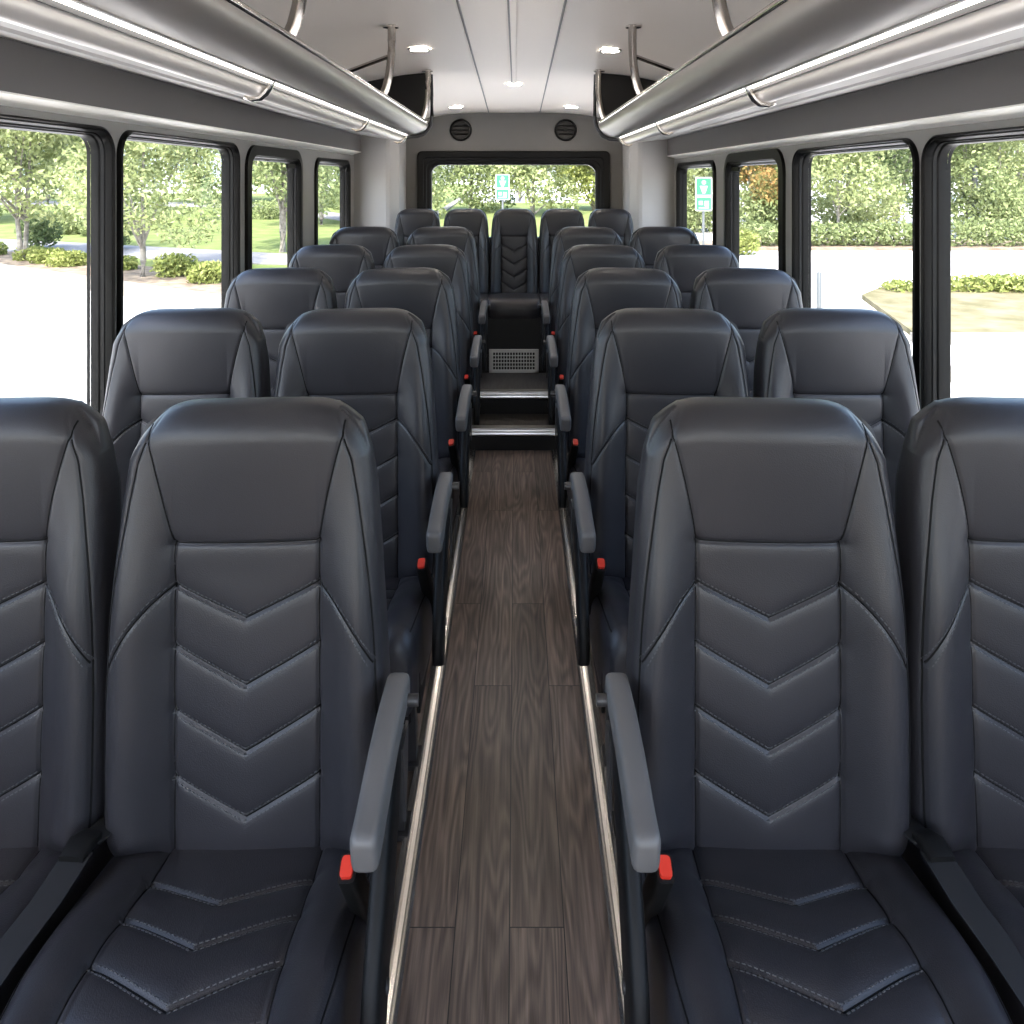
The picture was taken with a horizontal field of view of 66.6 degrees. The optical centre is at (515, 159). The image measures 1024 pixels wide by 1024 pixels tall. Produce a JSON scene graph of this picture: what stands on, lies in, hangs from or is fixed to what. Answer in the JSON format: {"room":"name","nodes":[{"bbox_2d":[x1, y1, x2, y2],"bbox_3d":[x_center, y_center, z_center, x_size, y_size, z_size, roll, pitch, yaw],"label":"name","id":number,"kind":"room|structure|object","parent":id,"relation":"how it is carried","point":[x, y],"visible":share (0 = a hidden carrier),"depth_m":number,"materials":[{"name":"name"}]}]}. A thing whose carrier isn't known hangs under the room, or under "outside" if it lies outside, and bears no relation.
{"room":"vehicle interior","nodes":[
{"label":"vehicle interior","id":0,"kind":"room"},
{"bbox_2d":[0,105,353,272],"bbox_3d":[-1.199,0.556,2.225,0.050,1.987,7.650,0,0,0],"label":"wall","id":1,"kind":"structure","parent":0,"point":[116,129],"depth_m":3.35,"materials":[{"name":"grey"}]},
{"bbox_2d":[0,114,115,414],"bbox_3d":[-1.195,0.332,1.623,0.076,0.907,1.277,0,0,0],"label":"window","id":2,"kind":"structure","parent":1,"relation":"in","point":[102,251],"depth_m":2.23,"materials":[{"name":"black rubber"}]},
{"bbox_2d":[0,20,350,127],"bbox_3d":[-0.852,-0.236,1.080,0.527,0.255,5.360,0,0,0],"label":"trim","id":3,"kind":"structure","parent":1,"relation":"attached to","point":[7,30],"depth_m":1.79,"materials":[{"name":"grey metal"}]},
{"bbox_2d":[116,130,239,336],"bbox_3d":[-1.195,0.347,2.787,0.076,0.877,0.989,0,0,0],"label":"window","id":4,"kind":"structure","parent":1,"relation":"in","point":[230,158],"depth_m":3.19,"materials":[{"name":"black rubber"}]},
{"bbox_2d":[0,37,360,151],"bbox_3d":[-1.145,-0.201,2.000,0.065,0.282,7.200,0,0,0],"label":"wall panel","id":5,"kind":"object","parent":1,"relation":"attached to","point":[26,69],"depth_m":2.28,"materials":[{"name":"grey plastic"}]},
{"bbox_2d":[0,91,360,154],"bbox_3d":[-1.143,-0.131,2.000,0.064,0.189,7.200,0,0,0],"label":"trim","id":6,"kind":"structure","parent":1,"relation":"attached to","point":[10,99],"depth_m":2.33,"materials":[{"name":"white"}]},
{"bbox_2d":[245,145,302,270],"bbox_3d":[-1.195,0.379,3.815,0.076,0.892,0.880,0,0,0],"label":"window","id":7,"kind":"structure","parent":1,"relation":"in","point":[292,159],"depth_m":4.14,"materials":[{"name":"black rubber"}]},
{"bbox_2d":[314,157,350,244],"bbox_3d":[-1.195,0.392,5.010,0.076,0.816,0.940,0,0,0],"label":"window","id":8,"kind":"structure","parent":1,"relation":"in","point":[344,165],"depth_m":5.44,"materials":[{"name":"black rubber"}]},
{"bbox_2d":[354,136,405,231],"bbox_3d":[-1.017,0.499,5.838,0.332,1.619,0.425,0,0,0],"label":"trim","id":9,"kind":"structure","parent":1,"relation":"attached to","point":[380,166],"depth_m":5.64,"materials":[{"name":"grey plastic"}]},
{"bbox_2d":[469,436,556,449],"bbox_3d":[-0.013,1.513,4.167,2.300,0.074,0.006,0,0,0],"label":"trim","id":10,"kind":"structure","parent":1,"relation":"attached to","point":[478,442],"depth_m":4.16,"materials":[{"name":"black"}]},
{"bbox_2d":[0,185,475,268],"bbox_3d":[-31.613,2.230,41.050,56.800,0.060,57.900,0,0,0],"label":"lawn","id":11,"kind":"structure","parent":0,"point":[265,232],"depth_m":24.00,"materials":[{"name":"green plant"}]},
{"bbox_2d":[14,214,64,246],"bbox_3d":[-11.697,1.776,19.215,1.115,1.000,1.086,0,0,0],"label":"round shrub","id":12,"kind":"object","parent":11,"relation":"on","point":[41,231],"visible":0.79,"depth_m":19.02,"materials":[{"name":"green plant"}]},
{"bbox_2d":[6,135,161,210],"bbox_3d":[-17.104,-0.573,30.949,4.464,5.712,5.196,0,0,36],"label":"tree","id":13,"kind":"object","parent":11,"relation":"on","point":[82,170],"visible":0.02,"depth_m":30.22,"materials":[{"name":"green plant"}]},
{"bbox_2d":[178,162,220,215],"bbox_3d":[-11.557,1.178,28.415,1.648,2.190,1.715,0,0,0],"label":"tree","id":14,"kind":"object","parent":11,"relation":"on","point":[196,174],"visible":0.63,"depth_m":28.33,"materials":[{"name":"green plant"}]},
{"bbox_2d":[138,144,261,202],"bbox_3d":[-16.299,-1.296,40.059,6.386,7.152,5.979,0,0,18],"label":"tree","id":15,"kind":"object","parent":11,"relation":"on","point":[177,180],"visible":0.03,"depth_m":38.83,"materials":[{"name":"green plant"}]},
{"bbox_2d":[252,199,286,219],"bbox_3d":[-9.329,1.877,29.480,2.170,0.823,2.182,0,0,0],"label":"shrub","id":16,"kind":"object","parent":11,"relation":"on","point":[267,208],"visible":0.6,"depth_m":29.14,"materials":[{"name":"green plant"}]},
{"bbox_2d":[252,161,339,252],"bbox_3d":[-5.659,-0.086,18.619,3.511,4.718,3.062,0,0,0],"label":"tree","id":17,"kind":"object","parent":11,"relation":"on","point":[273,167],"visible":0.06,"depth_m":18.30,"materials":[{"name":"green plant"}]},
{"bbox_2d":[395,450,619,1023],"bbox_3d":[-0.013,1.570,1.285,2.320,0.040,5.770,0,0,0],"label":"floor","id":18,"kind":"structure","parent":0,"point":[509,922],"depth_m":1.89,"materials":[{"name":"brown wood"}]},
{"bbox_2d":[0,397,121,1015],"bbox_3d":[-0.880,0.977,1.119,0.461,1.154,0.501,-1,0,0],"label":"passenger seat","id":19,"kind":"object","parent":18,"relation":"on","point":[61,513],"visible":0.91,"depth_m":1.25,"materials":[{"name":"black leather"}]},
{"bbox_2d":[0,840,112,1015],"bbox_3d":[-0.878,1.115,1.083,0.437,0.180,0.415,-1,0,0],"label":"cushion","id":20,"kind":"object","parent":19,"relation":"on","point":[25,865],"depth_m":1.17,"materials":[{"name":"black leather"}]},
{"bbox_2d":[102,308,270,510],"bbox_3d":[-0.876,0.977,1.919,0.461,1.154,0.501,-1,0,0],"label":"passenger seat","id":21,"kind":"object","parent":18,"relation":"on","point":[161,359],"visible":0.18,"depth_m":2.06,"materials":[{"name":"black leather"}]},
{"bbox_2d":[0,397,418,1023],"bbox_3d":[-0.423,0.978,1.094,0.564,1.161,0.552,-1,0,0],"label":"passenger seat","id":22,"kind":"object","parent":18,"relation":"on","point":[256,749],"visible":1,"depth_m":1.24,"materials":[{"name":"black leather"}]},
{"bbox_2d":[0,846,370,1023],"bbox_3d":[-0.429,1.115,1.083,0.437,0.180,0.415,-1,0,0],"label":"cushion","id":23,"kind":"object","parent":22,"relation":"on","point":[162,934],"depth_m":1.04,"materials":[{"name":"black leather"}]},
{"bbox_2d":[224,268,337,396],"bbox_3d":[-0.872,0.977,2.719,0.461,1.154,0.501,-1,0,0],"label":"passenger seat","id":24,"kind":"object","parent":18,"relation":"on","point":[275,297],"visible":0.12,"depth_m":2.86,"materials":[{"name":"black leather"}]},
{"bbox_2d":[289,244,374,308],"bbox_3d":[-0.871,0.977,3.519,0.461,1.154,0.501,-1,0,0],"label":"passenger seat","id":25,"kind":"object","parent":18,"relation":"on","point":[342,263],"visible":0.06,"depth_m":3.66,"materials":[{"name":"black leather"}]},
{"bbox_2d":[273,308,458,841],"bbox_3d":[-0.419,0.978,1.894,0.564,1.161,0.552,-1,0,0],"label":"passenger seat","id":26,"kind":"object","parent":18,"relation":"on","point":[377,362],"visible":0.41,"depth_m":2.05,"materials":[{"name":"black leather"}]},
{"bbox_2d":[385,576,433,716],"bbox_3d":[-0.425,1.115,1.883,0.437,0.180,0.415,-1,0,0],"label":"cushion","id":27,"kind":"object","parent":26,"relation":"on","point":[409,599],"depth_m":1.77,"materials":[{"name":"black leather"}]},
{"bbox_2d":[344,267,475,591],"bbox_3d":[-0.414,0.978,2.694,0.564,1.161,0.552,-1,0,0],"label":"passenger seat","id":28,"kind":"object","parent":18,"relation":"on","point":[427,293],"visible":0.26,"depth_m":2.85,"materials":[{"name":"black leather"}]},
{"bbox_2d":[438,458,459,519],"bbox_3d":[-0.420,1.115,2.683,0.437,0.180,0.415,-1,0,0],"label":"cushion","id":29,"kind":"object","parent":28,"relation":"on","point":[452,465],"depth_m":2.66,"materials":[{"name":"black leather"}]},
{"bbox_2d":[387,448,475,1023],"bbox_3d":[-0.236,1.542,1.275,0.046,0.015,5.750,0,0,0],"label":"trim","id":30,"kind":"structure","parent":18,"relation":"on","point":[410,852],"depth_m":1.86,"materials":[{"name":"silver metal"}]},
{"bbox_2d":[383,244,484,515],"bbox_3d":[-0.413,0.978,3.494,0.564,1.161,0.552,-1,0,0],"label":"passenger seat","id":31,"kind":"object","parent":18,"relation":"on","point":[449,259],"visible":0.19,"depth_m":3.65,"materials":[{"name":"black leather"}]},
{"bbox_2d":[551,449,624,1023],"bbox_3d":[0.210,1.542,1.275,0.046,0.015,5.750,0,0,0],"label":"trim","id":32,"kind":"structure","parent":18,"relation":"on","point":[606,839],"depth_m":1.94,"materials":[{"name":"silver metal"}]},
{"bbox_2d":[543,244,645,517],"bbox_3d":[0.396,0.978,3.494,0.564,1.161,0.552,1,0,0],"label":"passenger seat","id":33,"kind":"object","parent":18,"relation":"on","point":[578,259],"visible":0.2,"depth_m":3.65,"materials":[{"name":"black leather"}]},
{"bbox_2d":[551,267,682,532],"bbox_3d":[0.396,0.978,2.694,0.564,1.161,0.552,1,0,0],"label":"passenger seat","id":34,"kind":"object","parent":18,"relation":"on","point":[598,293],"visible":0.26,"depth_m":2.85,"materials":[{"name":"black leather"}]},
{"bbox_2d":[566,458,584,508],"bbox_3d":[0.402,1.115,2.683,0.437,0.180,0.415,1,0,0],"label":"cushion","id":35,"kind":"object","parent":34,"relation":"on","point":[572,464],"depth_m":2.68,"materials":[{"name":"black leather"}]},
{"bbox_2d":[564,308,749,836],"bbox_3d":[0.396,0.978,1.894,0.564,1.161,0.552,1,0,0],"label":"passenger seat","id":36,"kind":"object","parent":18,"relation":"on","point":[645,360],"visible":0.42,"depth_m":2.05,"materials":[{"name":"black leather"}]},
{"bbox_2d":[588,576,630,692],"bbox_3d":[0.402,1.115,1.883,0.437,0.180,0.415,1,0,0],"label":"cushion","id":37,"kind":"object","parent":36,"relation":"on","point":[609,598],"depth_m":1.78,"materials":[{"name":"black leather"}]},
{"bbox_2d":[653,244,739,308],"bbox_3d":[0.854,0.977,3.519,0.462,1.154,0.501,1,0,0],"label":"passenger seat","id":38,"kind":"object","parent":18,"relation":"on","point":[684,263],"visible":0.06,"depth_m":3.66,"materials":[{"name":"black leather"}]},
{"bbox_2d":[689,268,802,396],"bbox_3d":[0.854,0.977,2.719,0.462,1.154,0.501,1,0,0],"label":"passenger seat","id":39,"kind":"object","parent":18,"relation":"on","point":[747,297],"visible":0.14,"depth_m":2.86,"materials":[{"name":"black leather"}]},
{"bbox_2d":[596,397,1023,1023],"bbox_3d":[0.396,0.978,1.094,0.564,1.161,0.552,1,0,0],"label":"passenger seat","id":40,"kind":"object","parent":18,"relation":"on","point":[758,750],"visible":1,"depth_m":1.24,"materials":[{"name":"black leather"}]},
{"bbox_2d":[641,846,1012,1023],"bbox_3d":[0.402,1.115,1.083,0.437,0.180,0.415,1,0,0],"label":"cushion","id":41,"kind":"object","parent":40,"relation":"on","point":[741,934],"depth_m":1.04,"materials":[{"name":"black leather"}]},
{"bbox_2d":[753,308,919,521],"bbox_3d":[0.854,0.977,1.919,0.462,1.154,0.501,1,0,0],"label":"passenger seat","id":42,"kind":"object","parent":18,"relation":"on","point":[859,360],"visible":0.2,"depth_m":2.06,"materials":[{"name":"black leather"}]},
{"bbox_2d":[895,397,1023,1023],"bbox_3d":[0.854,0.977,1.119,0.462,1.154,0.501,1,0,0],"label":"passenger seat","id":43,"kind":"object","parent":18,"relation":"on","point":[959,490],"visible":0.91,"depth_m":1.25,"materials":[{"name":"black leather"}]},
{"bbox_2d":[902,840,1023,1023],"bbox_3d":[0.851,1.115,1.083,0.437,0.180,0.415,1,0,0],"label":"cushion","id":44,"kind":"object","parent":43,"relation":"on","point":[994,868],"depth_m":1.15,"materials":[{"name":"black leather"}]},
{"bbox_2d":[472,414,548,424],"bbox_3d":[-0.013,1.512,4.290,2.310,0.157,0.240,0,0,0],"label":"step","id":45,"kind":"structure","parent":0,"point":[485,419],"depth_m":4.31,"materials":[{"name":"plastic"}]},
{"bbox_2d":[329,226,399,268],"bbox_3d":[-0.873,0.901,4.319,0.460,1.038,0.501,-1,0,0],"label":"passenger seat","id":46,"kind":"object","parent":45,"relation":"on","point":[379,241],"visible":0.11,"depth_m":4.46,"materials":[{"name":"black leather"}]},
{"bbox_2d":[406,226,490,387],"bbox_3d":[-0.415,0.901,4.294,0.562,1.044,0.552,-1,0,0],"label":"passenger seat","id":47,"kind":"object","parent":45,"relation":"on","point":[462,238],"visible":0.18,"depth_m":4.45,"materials":[{"name":"black leather"}]},
{"bbox_2d":[472,425,554,435],"bbox_3d":[-0.013,1.447,4.173,2.280,0.040,0.049,0,0,0],"label":"trim","id":48,"kind":"structure","parent":45,"relation":"attached to","point":[477,430],"depth_m":4.15,"materials":[{"name":"silver metal"}]},
{"bbox_2d":[538,226,621,384],"bbox_3d":[0.396,0.901,4.294,0.562,1.044,0.552,1,0,0],"label":"passenger seat","id":49,"kind":"object","parent":45,"relation":"on","point":[565,238],"visible":0.12,"depth_m":4.45,"materials":[{"name":"black leather"}]},
{"bbox_2d":[629,226,699,268],"bbox_3d":[0.854,0.901,4.319,0.460,1.038,0.501,1,0,0],"label":"passenger seat","id":50,"kind":"object","parent":45,"relation":"on","point":[648,241],"visible":0.11,"depth_m":4.46,"materials":[{"name":"black leather"}]},
{"bbox_2d":[0,180,1023,405],"bbox_3d":[-0.013,2.350,32.500,140.000,0.200,115.000,0,0,0],"label":"ground","id":51,"kind":"structure","parent":0,"point":[43,327],"depth_m":11.74,"materials":[{"name":"concrete"}]},
{"bbox_2d":[0,252,220,293],"bbox_3d":[-14.130,2.205,19.194,24.402,0.050,1.714,0,0,32],"label":"mulch","id":52,"kind":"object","parent":51,"relation":"on","point":[133,275],"visible":0.14,"depth_m":14.59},
{"bbox_2d":[0,129,90,259],"bbox_3d":[-10.938,-0.064,17.061,3.724,4.677,3.997,0,0,43],"label":"tree","id":53,"kind":"object","parent":52,"relation":"on","point":[49,142],"visible":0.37,"depth_m":16.72,"materials":[{"name":"green plant"}]},
{"bbox_2d":[44,249,90,267],"bbox_3d":[-9.257,2.070,16.158,0.882,0.452,0.892,0,0,0],"label":"shrub","id":54,"kind":"object","parent":52,"relation":"on","point":[65,258],"visible":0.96,"depth_m":15.96,"materials":[{"name":"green plant"}]},
{"bbox_2d":[46,139,222,276],"bbox_3d":[-6.958,-0.051,14.501,3.292,4.648,3.144,0,0,0],"label":"tree","id":55,"kind":"object","parent":52,"relation":"on","point":[148,171],"visible":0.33,"depth_m":14.17,"materials":[{"name":"green plant"}]},
{"bbox_2d":[149,252,197,277],"bbox_3d":[-6.433,2.008,14.743,0.921,0.556,0.880,0,0,0],"label":"shrub","id":56,"kind":"object","parent":52,"relation":"on","point":[174,265],"visible":0.81,"depth_m":14.56,"materials":[{"name":"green plant"}]},
{"bbox_2d":[186,259,220,284],"bbox_3d":[-5.477,2.038,13.950,0.780,0.500,0.815,0,0,0],"label":"shrub","id":57,"kind":"object","parent":52,"relation":"on","point":[203,272],"visible":0.88,"depth_m":13.75,"materials":[{"name":"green plant"}]},
{"bbox_2d":[0,239,286,264],"bbox_3d":[-21.879,2.197,22.725,39.358,0.045,2.835,0,0,19],"label":"path","id":58,"kind":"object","parent":51,"relation":"on","point":[261,258],"visible":0.29,"depth_m":18.34,"materials":[{"name":"grey concrete"}]},
{"bbox_2d":[0,185,480,307],"bbox_3d":[-31.463,2.195,40.800,57.100,0.130,58.400,0,0,0],"label":"strip","id":59,"kind":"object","parent":51,"relation":"on","point":[182,297],"visible":0.26,"depth_m":13.03,"materials":[{"name":"grey concrete"}]},
{"bbox_2d":[439,203,593,236],"bbox_3d":[0.587,2.225,30.500,7.200,0.070,19.000,0,0,0],"label":"verge","id":60,"kind":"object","parent":51,"relation":"on","point":[585,209],"visible":0.14,"depth_m":33.83,"materials":[{"name":"green plant"}]},
{"bbox_2d":[432,165,516,212],"bbox_3d":[-1.825,-0.354,32.840,4.238,5.884,4.372,0,0,0],"label":"tree","id":61,"kind":"object","parent":60,"relation":"on","point":[456,173],"visible":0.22,"depth_m":32.22,"materials":[{"name":"green plant"}]},
{"bbox_2d":[488,165,582,214],"bbox_3d":[0.454,-0.350,30.934,3.987,5.527,3.504,0,0,27],"label":"tree","id":62,"kind":"object","parent":60,"relation":"on","point":[520,171],"visible":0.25,"depth_m":30.53,"materials":[{"name":"green plant"}]},
{"bbox_2d":[552,165,594,209],"bbox_3d":[3.295,0.091,34.079,3.679,4.509,3.256,0,0,-3],"label":"tree","id":63,"kind":"object","parent":60,"relation":"on","point":[585,174],"visible":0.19,"depth_m":33.42,"materials":[{"name":"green plant"}]},
{"bbox_2d":[687,190,711,232],"bbox_3d":[5.616,1.632,24.508,2.213,1.370,1.672,0,0,-11],"label":"shrub","id":64,"kind":"object","parent":51,"relation":"on","point":[694,218],"visible":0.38,"depth_m":24.09,"materials":[{"name":"green plant"}]},
{"bbox_2d":[695,177,711,244],"bbox_3d":[3.847,1.324,16.005,0.345,1.952,0.070,0,0,0],"label":"parking sign","id":65,"kind":"object","parent":51,"relation":"on","point":[703,185],"visible":0.98,"depth_m":15.97,"materials":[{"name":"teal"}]},
{"bbox_2d":[740,164,777,210],"bbox_3d":[7.059,0.172,22.979,2.185,4.203,2.035,0,0,33],"label":"tree","id":66,"kind":"object","parent":51,"relation":"on","point":[754,174],"visible":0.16,"depth_m":22.32,"materials":[{"name":"orange plant"}]},
{"bbox_2d":[740,186,814,231],"bbox_3d":[7.324,1.507,22.585,2.680,1.619,1.651,0,0,7],"label":"shrub","id":67,"kind":"object","parent":51,"relation":"on","point":[754,213],"visible":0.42,"depth_m":22.29,"materials":[{"name":"green plant"}]},
{"bbox_2d":[811,181,907,236],"bbox_3d":[10.217,1.450,23.226,2.923,1.710,1.695,0,0,0],"label":"shrub","id":68,"kind":"object","parent":51,"relation":"on","point":[827,203],"visible":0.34,"depth_m":22.98,"materials":[{"name":"green plant"}]},
{"bbox_2d":[699,241,1023,250],"bbox_3d":[22.287,2.225,20.250,35.400,0.070,1.900,0,0,0],"label":"verge","id":69,"kind":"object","parent":51,"relation":"on","point":[772,247],"depth_m":19.52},
{"bbox_2d":[747,220,911,246],"bbox_3d":[8.187,1.902,19.995,4.610,0.742,0.910,0,0,0],"label":"hedge","id":70,"kind":"object","parent":69,"relation":"on","point":[871,234],"visible":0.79,"depth_m":19.82,"materials":[{"name":"green plant"}]},
{"bbox_2d":[811,149,906,230],"bbox_3d":[8.771,-0.268,20.921,3.442,5.081,3.310,0,0,15],"label":"tree","id":71,"kind":"object","parent":69,"relation":"on","point":[823,162],"visible":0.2,"depth_m":20.28,"materials":[{"name":"green plant"}]},
{"bbox_2d":[951,217,1023,246],"bbox_3d":[13.687,1.842,19.907,6.850,0.860,0.935,0,0,0],"label":"hedge","id":72,"kind":"object","parent":69,"relation":"on","point":[1014,236],"visible":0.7,"depth_m":19.77,"materials":[{"name":"green plant"}]},
{"bbox_2d":[842,149,962,223],"bbox_3d":[13.153,-0.771,26.531,4.321,6.302,4.360,0,0,-26],"label":"tree","id":73,"kind":"object","parent":51,"relation":"on","point":[896,160],"visible":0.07,"depth_m":25.97,"materials":[{"name":"green plant"}]},
{"bbox_2d":[910,332,1023,344],"bbox_3d":[8.737,2.200,9.590,7.700,0.120,0.180,0,0,0],"label":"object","id":74,"kind":"structure","parent":51,"relation":"on","point":[957,338],"depth_m":9.50,"materials":[{"name":"grey concrete"}]},
{"bbox_2d":[947,141,1023,238],"bbox_3d":[13.019,-0.244,22.395,2.768,5.033,2.849,0,0,0],"label":"tree","id":75,"kind":"object","parent":51,"relation":"on","point":[962,167],"visible":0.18,"depth_m":21.77,"materials":[{"name":"green plant"}]},
{"bbox_2d":[951,186,1023,239],"bbox_3d":[13.395,1.504,21.902,2.445,1.612,1.686,0,0,9],"label":"shrub","id":76,"kind":"object","parent":51,"relation":"on","point":[988,208],"visible":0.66,"depth_m":21.59,"materials":[{"name":"green plant"}]},
{"bbox_2d":[951,140,1023,231],"bbox_3d":[14.767,-0.463,23.985,4.612,5.960,4.152,0,0,10],"label":"tree","id":77,"kind":"object","parent":51,"relation":"on","point":[1000,158],"visible":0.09,"depth_m":23.56,"materials":[{"name":"green plant"}]},
{"bbox_2d":[3,0,1021,138],"bbox_3d":[-0.013,-0.352,2.235,2.380,0.484,7.670,0,0,0],"label":"ceiling","id":78,"kind":"structure","parent":0,"point":[351,33],"depth_m":2.79,"materials":[{"name":"white plastic"}]},
{"bbox_2d":[0,0,433,143],"bbox_3d":[-0.740,-0.272,1.089,0.706,0.393,5.379,0,0,0],"label":"luggage rack","id":79,"kind":"object","parent":78,"relation":"attached to","point":[230,45],"visible":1,"depth_m":1.35,"materials":[{"name":"silver metal"}]},
{"bbox_2d":[509,0,516,82],"bbox_3d":[-0.009,-0.475,1.280,0.022,0.142,5.660,0,0,0],"label":"trim","id":80,"kind":"structure","parent":78,"relation":"attached to","point":[512,3],"depth_m":2.68,"materials":[{"name":"white plastic"}]},
{"bbox_2d":[593,0,1023,146],"bbox_3d":[0.714,-0.266,1.089,0.706,0.405,5.380,0,0,0],"label":"luggage rack","id":81,"kind":"object","parent":78,"relation":"attached to","point":[787,48],"visible":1,"depth_m":1.30,"materials":[{"name":"silver metal"}]},
{"bbox_2d":[480,399,547,413],"bbox_3d":[-0.013,1.391,4.407,2.300,0.083,0.006,0,0,0],"label":"stair riser","id":82,"kind":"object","parent":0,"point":[488,406],"depth_m":4.40,"materials":[{"name":"black"}]},
{"bbox_2d":[473,373,554,388],"bbox_3d":[-0.013,1.450,5.230,2.310,0.281,1.640,0,0,0],"label":"platform","id":83,"kind":"object","parent":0,"point":[488,380],"depth_m":4.61,"materials":[{"name":"plastic"}]},
{"bbox_2d":[473,389,547,398],"bbox_3d":[-0.013,1.323,4.412,2.280,0.040,0.049,0,0,0],"label":"trim","id":84,"kind":"structure","parent":83,"relation":"attached to","point":[484,393],"depth_m":4.39,"materials":[{"name":"silver metal"}]},
{"bbox_2d":[480,315,547,372],"bbox_3d":[-0.013,1.139,5.210,1.680,0.339,0.820,0,0,0],"label":"box","id":85,"kind":"object","parent":83,"relation":"on","point":[502,333],"visible":0.07,"depth_m":4.80,"materials":[{"name":"black"}]},
{"bbox_2d":[395,209,439,245],"bbox_3d":[-0.671,0.691,5.091,0.333,0.716,0.598,0,0,0],"label":"passenger seat","id":86,"kind":"object","parent":85,"relation":"on","point":[407,220],"visible":0.22,"depth_m":5.28,"materials":[{"name":"black leather"}]},
{"bbox_2d":[443,209,489,311],"bbox_3d":[-0.342,0.691,5.091,0.333,0.716,0.598,0,0,0],"label":"passenger seat","id":87,"kind":"object","parent":85,"relation":"on","point":[474,220],"visible":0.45,"depth_m":5.28,"materials":[{"name":"black leather"}]},
{"bbox_2d":[489,349,538,372],"bbox_3d":[-0.013,1.234,4.791,0.304,0.145,0.010,0,0,0],"label":"vent grille","id":88,"kind":"object","parent":85,"relation":"attached to","point":[491,351],"visible":1,"depth_m":4.79,"materials":[{"name":"silver metal"}]},
{"bbox_2d":[488,209,539,318],"bbox_3d":[-0.013,0.691,5.091,0.333,0.716,0.598,0,0,0],"label":"passenger seat","id":89,"kind":"object","parent":85,"relation":"on","point":[514,243],"visible":1,"depth_m":5.26,"materials":[{"name":"black leather"}]},
{"bbox_2d":[488,293,539,318],"bbox_3d":[-0.013,0.945,5.051,0.325,0.165,0.518,0,0,0],"label":"cushion","id":90,"kind":"object","parent":89,"relation":"on","point":[503,305],"depth_m":4.80,"materials":[{"name":"black leather"}]},
{"bbox_2d":[538,209,584,314],"bbox_3d":[0.316,0.691,5.091,0.333,0.716,0.598,0,0,0],"label":"passenger seat","id":91,"kind":"object","parent":85,"relation":"on","point":[552,221],"visible":0.38,"depth_m":5.28,"materials":[{"name":"black leather"}]},
{"bbox_2d":[588,209,633,245],"bbox_3d":[0.645,0.691,5.091,0.333,0.716,0.598,0,0,0],"label":"passenger seat","id":92,"kind":"object","parent":85,"relation":"on","point":[619,220],"visible":0.23,"depth_m":5.28,"materials":[{"name":"black leather"}]},
{"bbox_2d":[406,113,622,294],"bbox_3d":[-0.013,0.589,6.076,2.380,1.922,0.050,0,0,0],"label":"wall","id":93,"kind":"structure","parent":0,"point":[490,131],"depth_m":6.05,"materials":[{"name":"grey plastic"}]},
{"bbox_2d":[417,151,609,250],"bbox_3d":[-0.019,0.319,6.058,1.490,0.778,0.085,0,0,0],"label":"window","id":94,"kind":"structure","parent":93,"relation":"in","point":[426,160],"depth_m":6.02,"materials":[{"name":"black rubber"}]},
{"bbox_2d":[674,117,1023,409],"bbox_3d":[1.173,0.556,2.225,0.050,1.987,7.650,0,0,0],"label":"wall","id":95,"kind":"structure","parent":0,"point":[920,137],"depth_m":3.08,"materials":[{"name":"grey"}]},
{"bbox_2d":[623,139,673,230],"bbox_3d":[0.991,0.499,5.838,0.332,1.619,0.425,0,0,0],"label":"trim","id":96,"kind":"structure","parent":95,"relation":"attached to","point":[648,172],"depth_m":5.64,"materials":[{"name":"grey plastic"}]},
{"bbox_2d":[676,160,715,244],"bbox_3d":[1.169,0.400,5.000,0.076,0.801,1.060,0,0,0],"label":"window","id":97,"kind":"structure","parent":95,"relation":"in","point":[682,168],"depth_m":5.49,"materials":[{"name":"black rubber"}]},
{"bbox_2d":[724,148,785,272],"bbox_3d":[1.169,0.387,3.792,0.076,0.877,0.945,0,0,0],"label":"window","id":98,"kind":"structure","parent":95,"relation":"in","point":[733,161],"depth_m":4.04,"materials":[{"name":"black rubber"}]},
{"bbox_2d":[662,27,1023,134],"bbox_3d":[0.826,-0.214,1.080,0.527,0.239,5.360,0,0,0],"label":"trim","id":99,"kind":"structure","parent":95,"relation":"attached to","point":[1010,41],"depth_m":1.75,"materials":[{"name":"grey metal"}]},
{"bbox_2d":[667,49,1023,155],"bbox_3d":[1.119,-0.172,2.000,0.065,0.282,7.200,0,0,0],"label":"wall panel","id":100,"kind":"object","parent":95,"relation":"attached to","point":[997,81],"depth_m":2.26,"materials":[{"name":"grey plastic"}]},
{"bbox_2d":[668,103,1023,158],"bbox_3d":[1.117,-0.102,2.000,0.064,0.188,7.200,0,0,0],"label":"trim","id":101,"kind":"structure","parent":95,"relation":"attached to","point":[1011,111],"depth_m":2.31,"materials":[{"name":"white"}]},
{"bbox_2d":[792,138,919,404],"bbox_3d":[1.169,0.360,2.712,0.076,0.851,0.987,0,0,0],"label":"window","id":102,"kind":"structure","parent":95,"relation":"in","point":[802,158],"depth_m":3.03,"materials":[{"name":"black rubber"}]},
{"bbox_2d":[921,126,1023,408],"bbox_3d":[1.169,0.346,1.565,0.076,0.880,1.242,0,0,0],"label":"window","id":103,"kind":"structure","parent":95,"relation":"in","point":[935,170],"depth_m":2.16,"materials":[{"name":"black rubber"}]},
{"bbox_2d":[862,286,1023,334],"bbox_3d":[9.237,2.215,11.550,8.500,0.090,3.700,0,0,0],"label":"lawn","id":104,"kind":"structure","parent":0,"point":[993,311],"depth_m":11.40,"materials":[{"name":"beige plant"}]},
{"bbox_2d":[951,272,1023,292],"bbox_3d":[8.179,2.073,13.009,3.010,0.428,0.773,0,0,2],"label":"planting","id":105,"kind":"object","parent":104,"relation":"on","point":[998,282],"visible":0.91,"depth_m":12.87,"materials":[{"name":"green plant"}]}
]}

